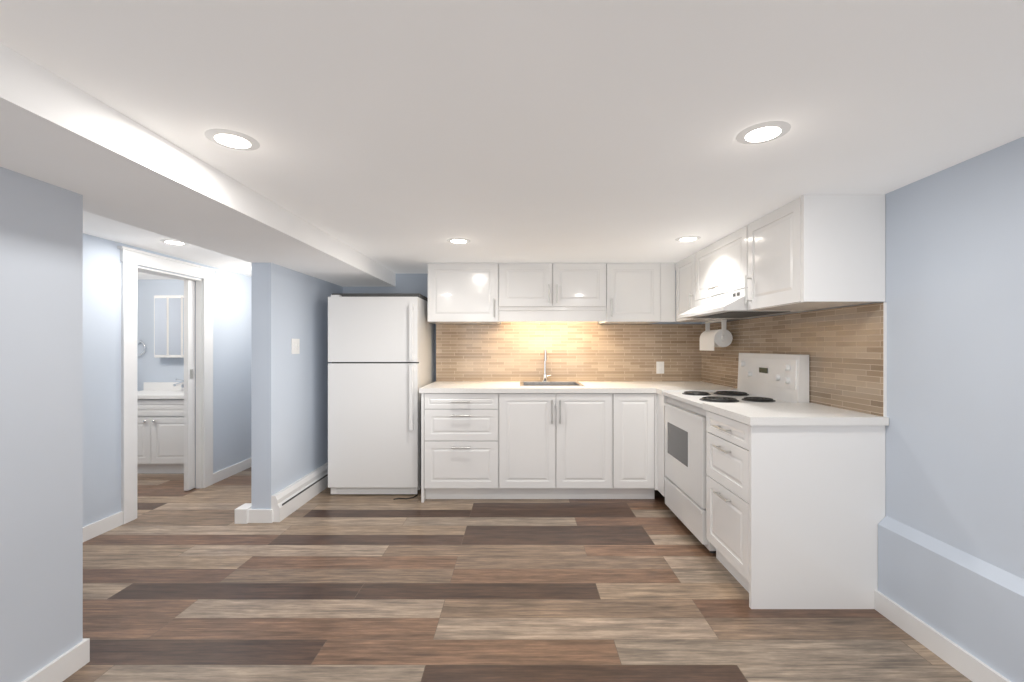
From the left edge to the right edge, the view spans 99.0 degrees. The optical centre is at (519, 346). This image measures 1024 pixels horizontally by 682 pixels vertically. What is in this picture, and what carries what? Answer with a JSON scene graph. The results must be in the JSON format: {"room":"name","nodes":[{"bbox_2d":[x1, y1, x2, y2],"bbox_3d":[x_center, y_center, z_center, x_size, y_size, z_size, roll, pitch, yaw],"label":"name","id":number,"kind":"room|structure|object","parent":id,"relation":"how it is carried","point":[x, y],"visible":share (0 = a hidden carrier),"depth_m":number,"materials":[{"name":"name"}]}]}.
{"room":"basement kitchen","nodes":[
{"label":"basement kitchen","id":0,"kind":"room"},
{"bbox_2d":[0,167,82,681],"bbox_3d":[-2.335,0.263,-0.440,1.230,1.975,4.320,0,0,0],"label":"wall","id":1,"kind":"structure","parent":0,"point":[41,424],"depth_m":1.56,"materials":[{"name":"paint"}]},
{"bbox_2d":[22,458,272,681],"bbox_3d":[-2.253,1.199,1.450,1.094,0.102,8.100,0,0,0],"label":"baseboard","id":2,"kind":"structure","parent":1,"relation":"attached to","point":[66,665],"depth_m":2.85,"materials":[{"name":"white wood"}]},
{"bbox_2d":[137,280,183,390],"bbox_3d":[-3.800,0.263,4.810,1.700,1.975,0.120,0,0,0],"label":"wall","id":3,"kind":"structure","parent":0,"point":[151,367],"depth_m":4.75,"materials":[{"name":"paint"}]},
{"bbox_2d":[137,340,145,355],"bbox_3d":[-4.120,0.015,4.732,0.160,0.170,0.034,0,0,0],"label":"towel ring","id":4,"kind":"object","parent":3,"relation":"attached to","point":[139,341],"visible":0.56,"depth_m":4.72,"materials":[{"name":"silver metal"}]},
{"bbox_2d":[154,295,183,357],"bbox_3d":[-3.575,-0.210,4.686,0.600,0.660,0.125,0,0,0],"label":"medicine cabinet","id":5,"kind":"object","parent":3,"relation":"attached to","point":[168,326],"visible":0.54,"depth_m":4.62,"materials":[{"name":"white"}]},
{"bbox_2d":[83,233,250,526],"bbox_3d":[-2.875,0.263,3.610,0.150,1.975,3.780,0,0,0],"label":"wall","id":6,"kind":"structure","parent":0,"point":[102,375],"depth_m":3.03,"materials":[{"name":"paint"}]},
{"bbox_2d":[117,246,216,523],"bbox_3d":[-2.857,0.276,3.518,0.186,1.948,0.955,0,0,0],"label":"door frame","id":7,"kind":"structure","parent":6,"relation":"attached to","point":[131,259],"depth_m":3.30,"materials":[{"name":"white wood"}]},
{"bbox_2d":[184,280,194,490],"bbox_3d":[-2.873,0.335,3.804,0.041,1.814,0.079,0,0,0],"label":"pocket door","id":8,"kind":"structure","parent":6,"relation":"in","point":[189,384],"depth_m":3.78,"materials":[{"name":"white wood"}]},
{"bbox_2d":[251,263,341,508],"bbox_3d":[-1.840,0.328,4.305,0.140,1.845,2.390,0,0,0],"label":"wall","id":9,"kind":"structure","parent":0,"point":[289,418],"depth_m":3.31,"materials":[{"name":"paint"}]},
{"bbox_2d":[291,339,299,353],"bbox_3d":[-1.763,0.000,3.442,0.014,0.120,0.115,0,0,0],"label":"switch plate","id":10,"kind":"object","parent":9,"relation":"attached to","point":[295,346],"visible":1,"depth_m":3.44,"materials":[{"name":"white plastic"}]},
{"bbox_2d":[271,462,327,521],"bbox_3d":[-1.738,1.157,3.705,0.064,0.185,1.190,0,0,0],"label":"baseboard heater","id":11,"kind":"object","parent":9,"relation":"attached to","point":[291,498],"visible":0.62,"depth_m":3.40,"materials":[{"name":"grey metal"}]},
{"bbox_2d":[0,0,1023,279],"bbox_3d":[-1.350,-0.785,1.500,6.700,0.120,8.400,0,0,0],"label":"ceiling","id":12,"kind":"structure","parent":0,"point":[404,136],"depth_m":1.31,"materials":[{"name":"paint"}]},
{"bbox_2d":[160,239,188,244],"bbox_3d":[-2.400,-0.722,3.040,0.164,0.005,0.164,0,0,0],"label":"recessed light","id":13,"kind":"object","parent":12,"relation":"in","point":[176,242],"visible":0.88,"depth_m":3.03,"materials":[{"name":"white plastic"}]},
{"bbox_2d":[0,43,395,286],"bbox_3d":[-1.577,-0.660,0.880,0.675,0.130,6.960,0,0,0],"label":"bulkhead","id":14,"kind":"object","parent":12,"relation":"attached to","point":[105,160],"visible":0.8,"depth_m":1.63,"materials":[{"name":"paint"}]},
{"bbox_2d":[204,129,259,150],"bbox_3d":[-1.008,-0.722,1.536,0.164,0.005,0.164,0,0,0],"label":"recessed light","id":15,"kind":"object","parent":12,"relation":"in","point":[232,139],"visible":1,"depth_m":1.52,"materials":[{"name":"white plastic"}]},
{"bbox_2d":[447,238,470,243],"bbox_3d":[-0.420,-0.722,3.000,0.164,0.005,0.164,0,0,0],"label":"recessed light","id":16,"kind":"object","parent":12,"relation":"in","point":[458,240],"visible":0.92,"depth_m":2.98,"materials":[{"name":"white plastic"}]},
{"bbox_2d":[675,236,700,241],"bbox_3d":[1.130,-0.722,2.943,0.164,0.005,0.164,0,0,0],"label":"recessed light","id":17,"kind":"object","parent":12,"relation":"in","point":[686,238],"visible":0.96,"depth_m":2.92,"materials":[{"name":"white plastic"}]},
{"bbox_2d":[736,121,790,143],"bbox_3d":[0.825,-0.722,1.486,0.164,0.005,0.164,0,0,0],"label":"recessed light","id":18,"kind":"object","parent":12,"relation":"in","point":[768,131],"visible":1,"depth_m":1.47,"materials":[{"name":"white plastic"}]},
{"bbox_2d":[63,467,971,681],"bbox_3d":[-1.350,1.290,1.500,6.700,0.080,8.400,0,0,0],"label":"floor","id":19,"kind":"structure","parent":0,"point":[180,584],"depth_m":2.13,"materials":[{"name":"brown laminate"}]},
{"bbox_2d":[137,382,183,472],"bbox_3d":[-3.585,0.820,4.483,0.970,0.860,0.530,0,0,0],"label":"bathroom vanity","id":20,"kind":"object","parent":19,"relation":"on","point":[160,427],"visible":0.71,"depth_m":4.25,"materials":[{"name":"white wood"}]},
{"bbox_2d":[173,379,183,390],"bbox_3d":[-3.585,0.406,4.611,0.041,0.135,0.141,0,0,0],"label":"bathroom faucet","id":21,"kind":"object","parent":20,"relation":"on","point":[181,383],"visible":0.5,"depth_m":4.62,"materials":[{"name":"silver metal"}]},
{"bbox_2d":[328,293,433,499],"bbox_3d":[-1.222,0.401,3.943,0.745,1.698,0.774,0,0,0],"label":"fridge","id":22,"kind":"object","parent":19,"relation":"on","point":[381,359],"visible":0.92,"depth_m":3.63,"materials":[{"name":"white metal"}]},
{"bbox_2d":[421,393,508,502],"bbox_3d":[-0.450,0.812,3.839,0.680,0.876,0.678,0,0,0],"label":"base cabinet","id":23,"kind":"object","parent":19,"relation":"on","point":[465,436],"depth_m":3.50,"materials":[{"name":"white wood"}]},
{"bbox_2d":[419,381,716,392],"bbox_3d":[0.467,0.354,3.831,2.543,0.038,0.693,0,0,0],"label":"countertop","id":24,"kind":"structure","parent":23,"relation":"on","point":[437,386],"depth_m":3.56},
{"bbox_2d":[542,350,550,381],"bbox_3d":[0.252,0.184,4.077,0.090,0.300,0.141,0,0,0],"label":"kitchen faucet","id":25,"kind":"object","parent":24,"relation":"on","point":[545,376],"visible":0.88,"depth_m":4.10,"materials":[{"name":"silver metal"}]},
{"bbox_2d":[520,382,583,385],"bbox_3d":[0.270,0.418,3.860,0.540,0.179,0.440,0,0,0],"label":"sink","id":26,"kind":"object","parent":24,"relation":"in","point":[550,384],"visible":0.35,"depth_m":4.05,"materials":[{"name":"silver metal"}]},
{"bbox_2d":[589,393,660,498],"bbox_3d":[0.890,0.812,3.839,0.420,0.876,0.678,0,0,0],"label":"base cabinet","id":27,"kind":"object","parent":19,"relation":"on","point":[625,428],"depth_m":3.50,"materials":[{"name":"white wood"}]},
{"bbox_2d":[655,385,736,394],"bbox_3d":[1.411,0.354,3.406,0.653,0.038,0.128,0,0,0],"label":"countertop","id":28,"kind":"structure","parent":27,"relation":"on","point":[659,389],"depth_m":3.47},
{"bbox_2d":[661,395,667,496],"bbox_3d":[1.370,0.812,3.839,0.700,0.876,0.678,0,0,0],"label":"base cabinet","id":29,"kind":"object","parent":19,"relation":"on","point":[663,398],"depth_m":3.35,"materials":[{"name":"white wood"}]},
{"bbox_2d":[663,353,808,552],"bbox_3d":[1.407,0.650,2.970,0.637,1.200,0.730,0,0,0],"label":"stove","id":30,"kind":"object","parent":19,"relation":"on","point":[771,378],"visible":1,"depth_m":2.86,"materials":[{"name":"white metal"}]},
{"bbox_2d":[706,411,884,608],"bbox_3d":[1.401,0.812,2.333,0.674,0.875,0.505,0,0,0],"label":"base cabinet","id":31,"kind":"object","parent":19,"relation":"on","point":[795,515],"visible":0.98,"depth_m":2.08,"materials":[{"name":"white wood"}]},
{"bbox_2d":[703,403,888,425],"bbox_3d":[1.411,0.354,2.329,0.653,0.038,0.538,0,0,0],"label":"countertop","id":32,"kind":"structure","parent":31,"relation":"on","point":[782,414],"depth_m":2.15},
{"bbox_2d":[342,270,701,381],"bbox_3d":[0.060,0.263,4.340,3.660,1.975,0.320,0,0,0],"label":"wall","id":33,"kind":"structure","parent":0,"point":[411,283],"depth_m":4.36,"materials":[{"name":"paint"}]},
{"bbox_2d":[428,263,507,323],"bbox_3d":[-0.464,-0.468,3.984,0.680,0.510,0.388,0,0,0],"label":"upper cabinet","id":34,"kind":"object","parent":33,"relation":"attached to","point":[458,293],"depth_m":3.79,"materials":[{"name":"white wood"}]},
{"bbox_2d":[508,263,607,310],"bbox_3d":[0.282,-0.534,3.984,0.934,0.379,0.388,0,0,0],"label":"upper cabinet","id":35,"kind":"object","parent":33,"relation":"attached to","point":[600,293],"depth_m":3.79,"materials":[{"name":"white wood"}]},
{"bbox_2d":[436,322,700,380],"bbox_3d":[0.465,-0.007,4.175,2.530,0.685,0.010,0,0,0],"label":"backsplash","id":36,"kind":"structure","parent":33,"relation":"attached to","point":[576,351],"depth_m":4.17,"materials":[{"name":"tile"}]},
{"bbox_2d":[656,362,663,373],"bbox_3d":[1.336,0.203,4.166,0.072,0.115,0.008,0,0,0],"label":"outlet","id":37,"kind":"object","parent":36,"relation":"attached to","point":[659,367],"visible":1,"depth_m":4.16,"materials":[{"name":"white plastic"}]},
{"bbox_2d":[592,263,663,323],"bbox_3d":[0.954,-0.468,3.984,0.528,0.510,0.388,0,0,0],"label":"upper cabinet","id":38,"kind":"object","parent":33,"relation":"attached to","point":[635,290],"depth_m":3.79,"materials":[{"name":"white wood"}]},
{"bbox_2d":[702,137,1023,578],"bbox_3d":[1.815,0.263,0.950,0.150,1.975,7.100,0,0,0],"label":"wall","id":39,"kind":"structure","parent":0,"point":[954,300],"depth_m":1.73,"materials":[{"name":"paint"}]},
{"bbox_2d":[676,253,738,321],"bbox_3d":[1.544,-0.468,3.560,0.388,0.510,0.500,0,0,0],"label":"upper cabinet","id":40,"kind":"object","parent":39,"relation":"attached to","point":[685,268],"depth_m":3.57,"materials":[{"name":"white wood"}]},
{"bbox_2d":[700,320,732,350],"bbox_3d":[1.619,-0.088,3.625,0.146,0.246,0.360,0,0,0],"label":"paper towel holder","id":41,"kind":"object","parent":40,"relation":"attached to","point":[710,340],"visible":1,"depth_m":3.51,"materials":[{"name":"white paper"}]},
{"bbox_2d":[696,227,743,300],"bbox_3d":[1.544,-0.536,2.985,0.388,0.373,0.770,0,0,0],"label":"upper cabinet","id":42,"kind":"object","parent":39,"relation":"attached to","point":[719,265],"depth_m":2.93,"materials":[{"name":"white wood"}]},
{"bbox_2d":[678,288,802,318],"bbox_3d":[1.476,-0.280,2.985,0.523,0.137,0.760,0,0,0],"label":"range hood","id":43,"kind":"object","parent":42,"relation":"attached to","point":[731,305],"visible":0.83,"depth_m":2.85,"materials":[{"name":"white metal"}]},
{"bbox_2d":[701,302,886,416],"bbox_3d":[1.734,0.063,3.122,0.012,0.544,2.096,0,0,0],"label":"backsplash","id":44,"kind":"structure","parent":39,"relation":"attached to","point":[844,349],"depth_m":2.45,"materials":[{"name":"tile"}]},
{"bbox_2d":[744,194,884,310],"bbox_3d":[1.544,-0.468,2.370,0.388,0.510,0.580,0,0,0],"label":"upper cabinet","id":45,"kind":"object","parent":39,"relation":"attached to","point":[807,252],"depth_m":2.08,"materials":[{"name":"white wood"}]},
{"bbox_2d":[878,516,1023,681],"bbox_3d":[1.720,1.028,-0.261,0.040,0.445,4.678,0,0,0],"label":"wall","id":46,"kind":"structure","parent":0,"point":[971,604],"depth_m":1.70,"materials":[{"name":"paint"}]},
{"bbox_2d":[875,590,1010,681],"bbox_3d":[1.693,1.205,-0.261,0.014,0.090,4.678,0,0,0],"label":"baseboard","id":47,"kind":"structure","parent":46,"relation":"attached to","point":[969,666],"depth_m":1.77,"materials":[{"name":"white wood"}]}
]}

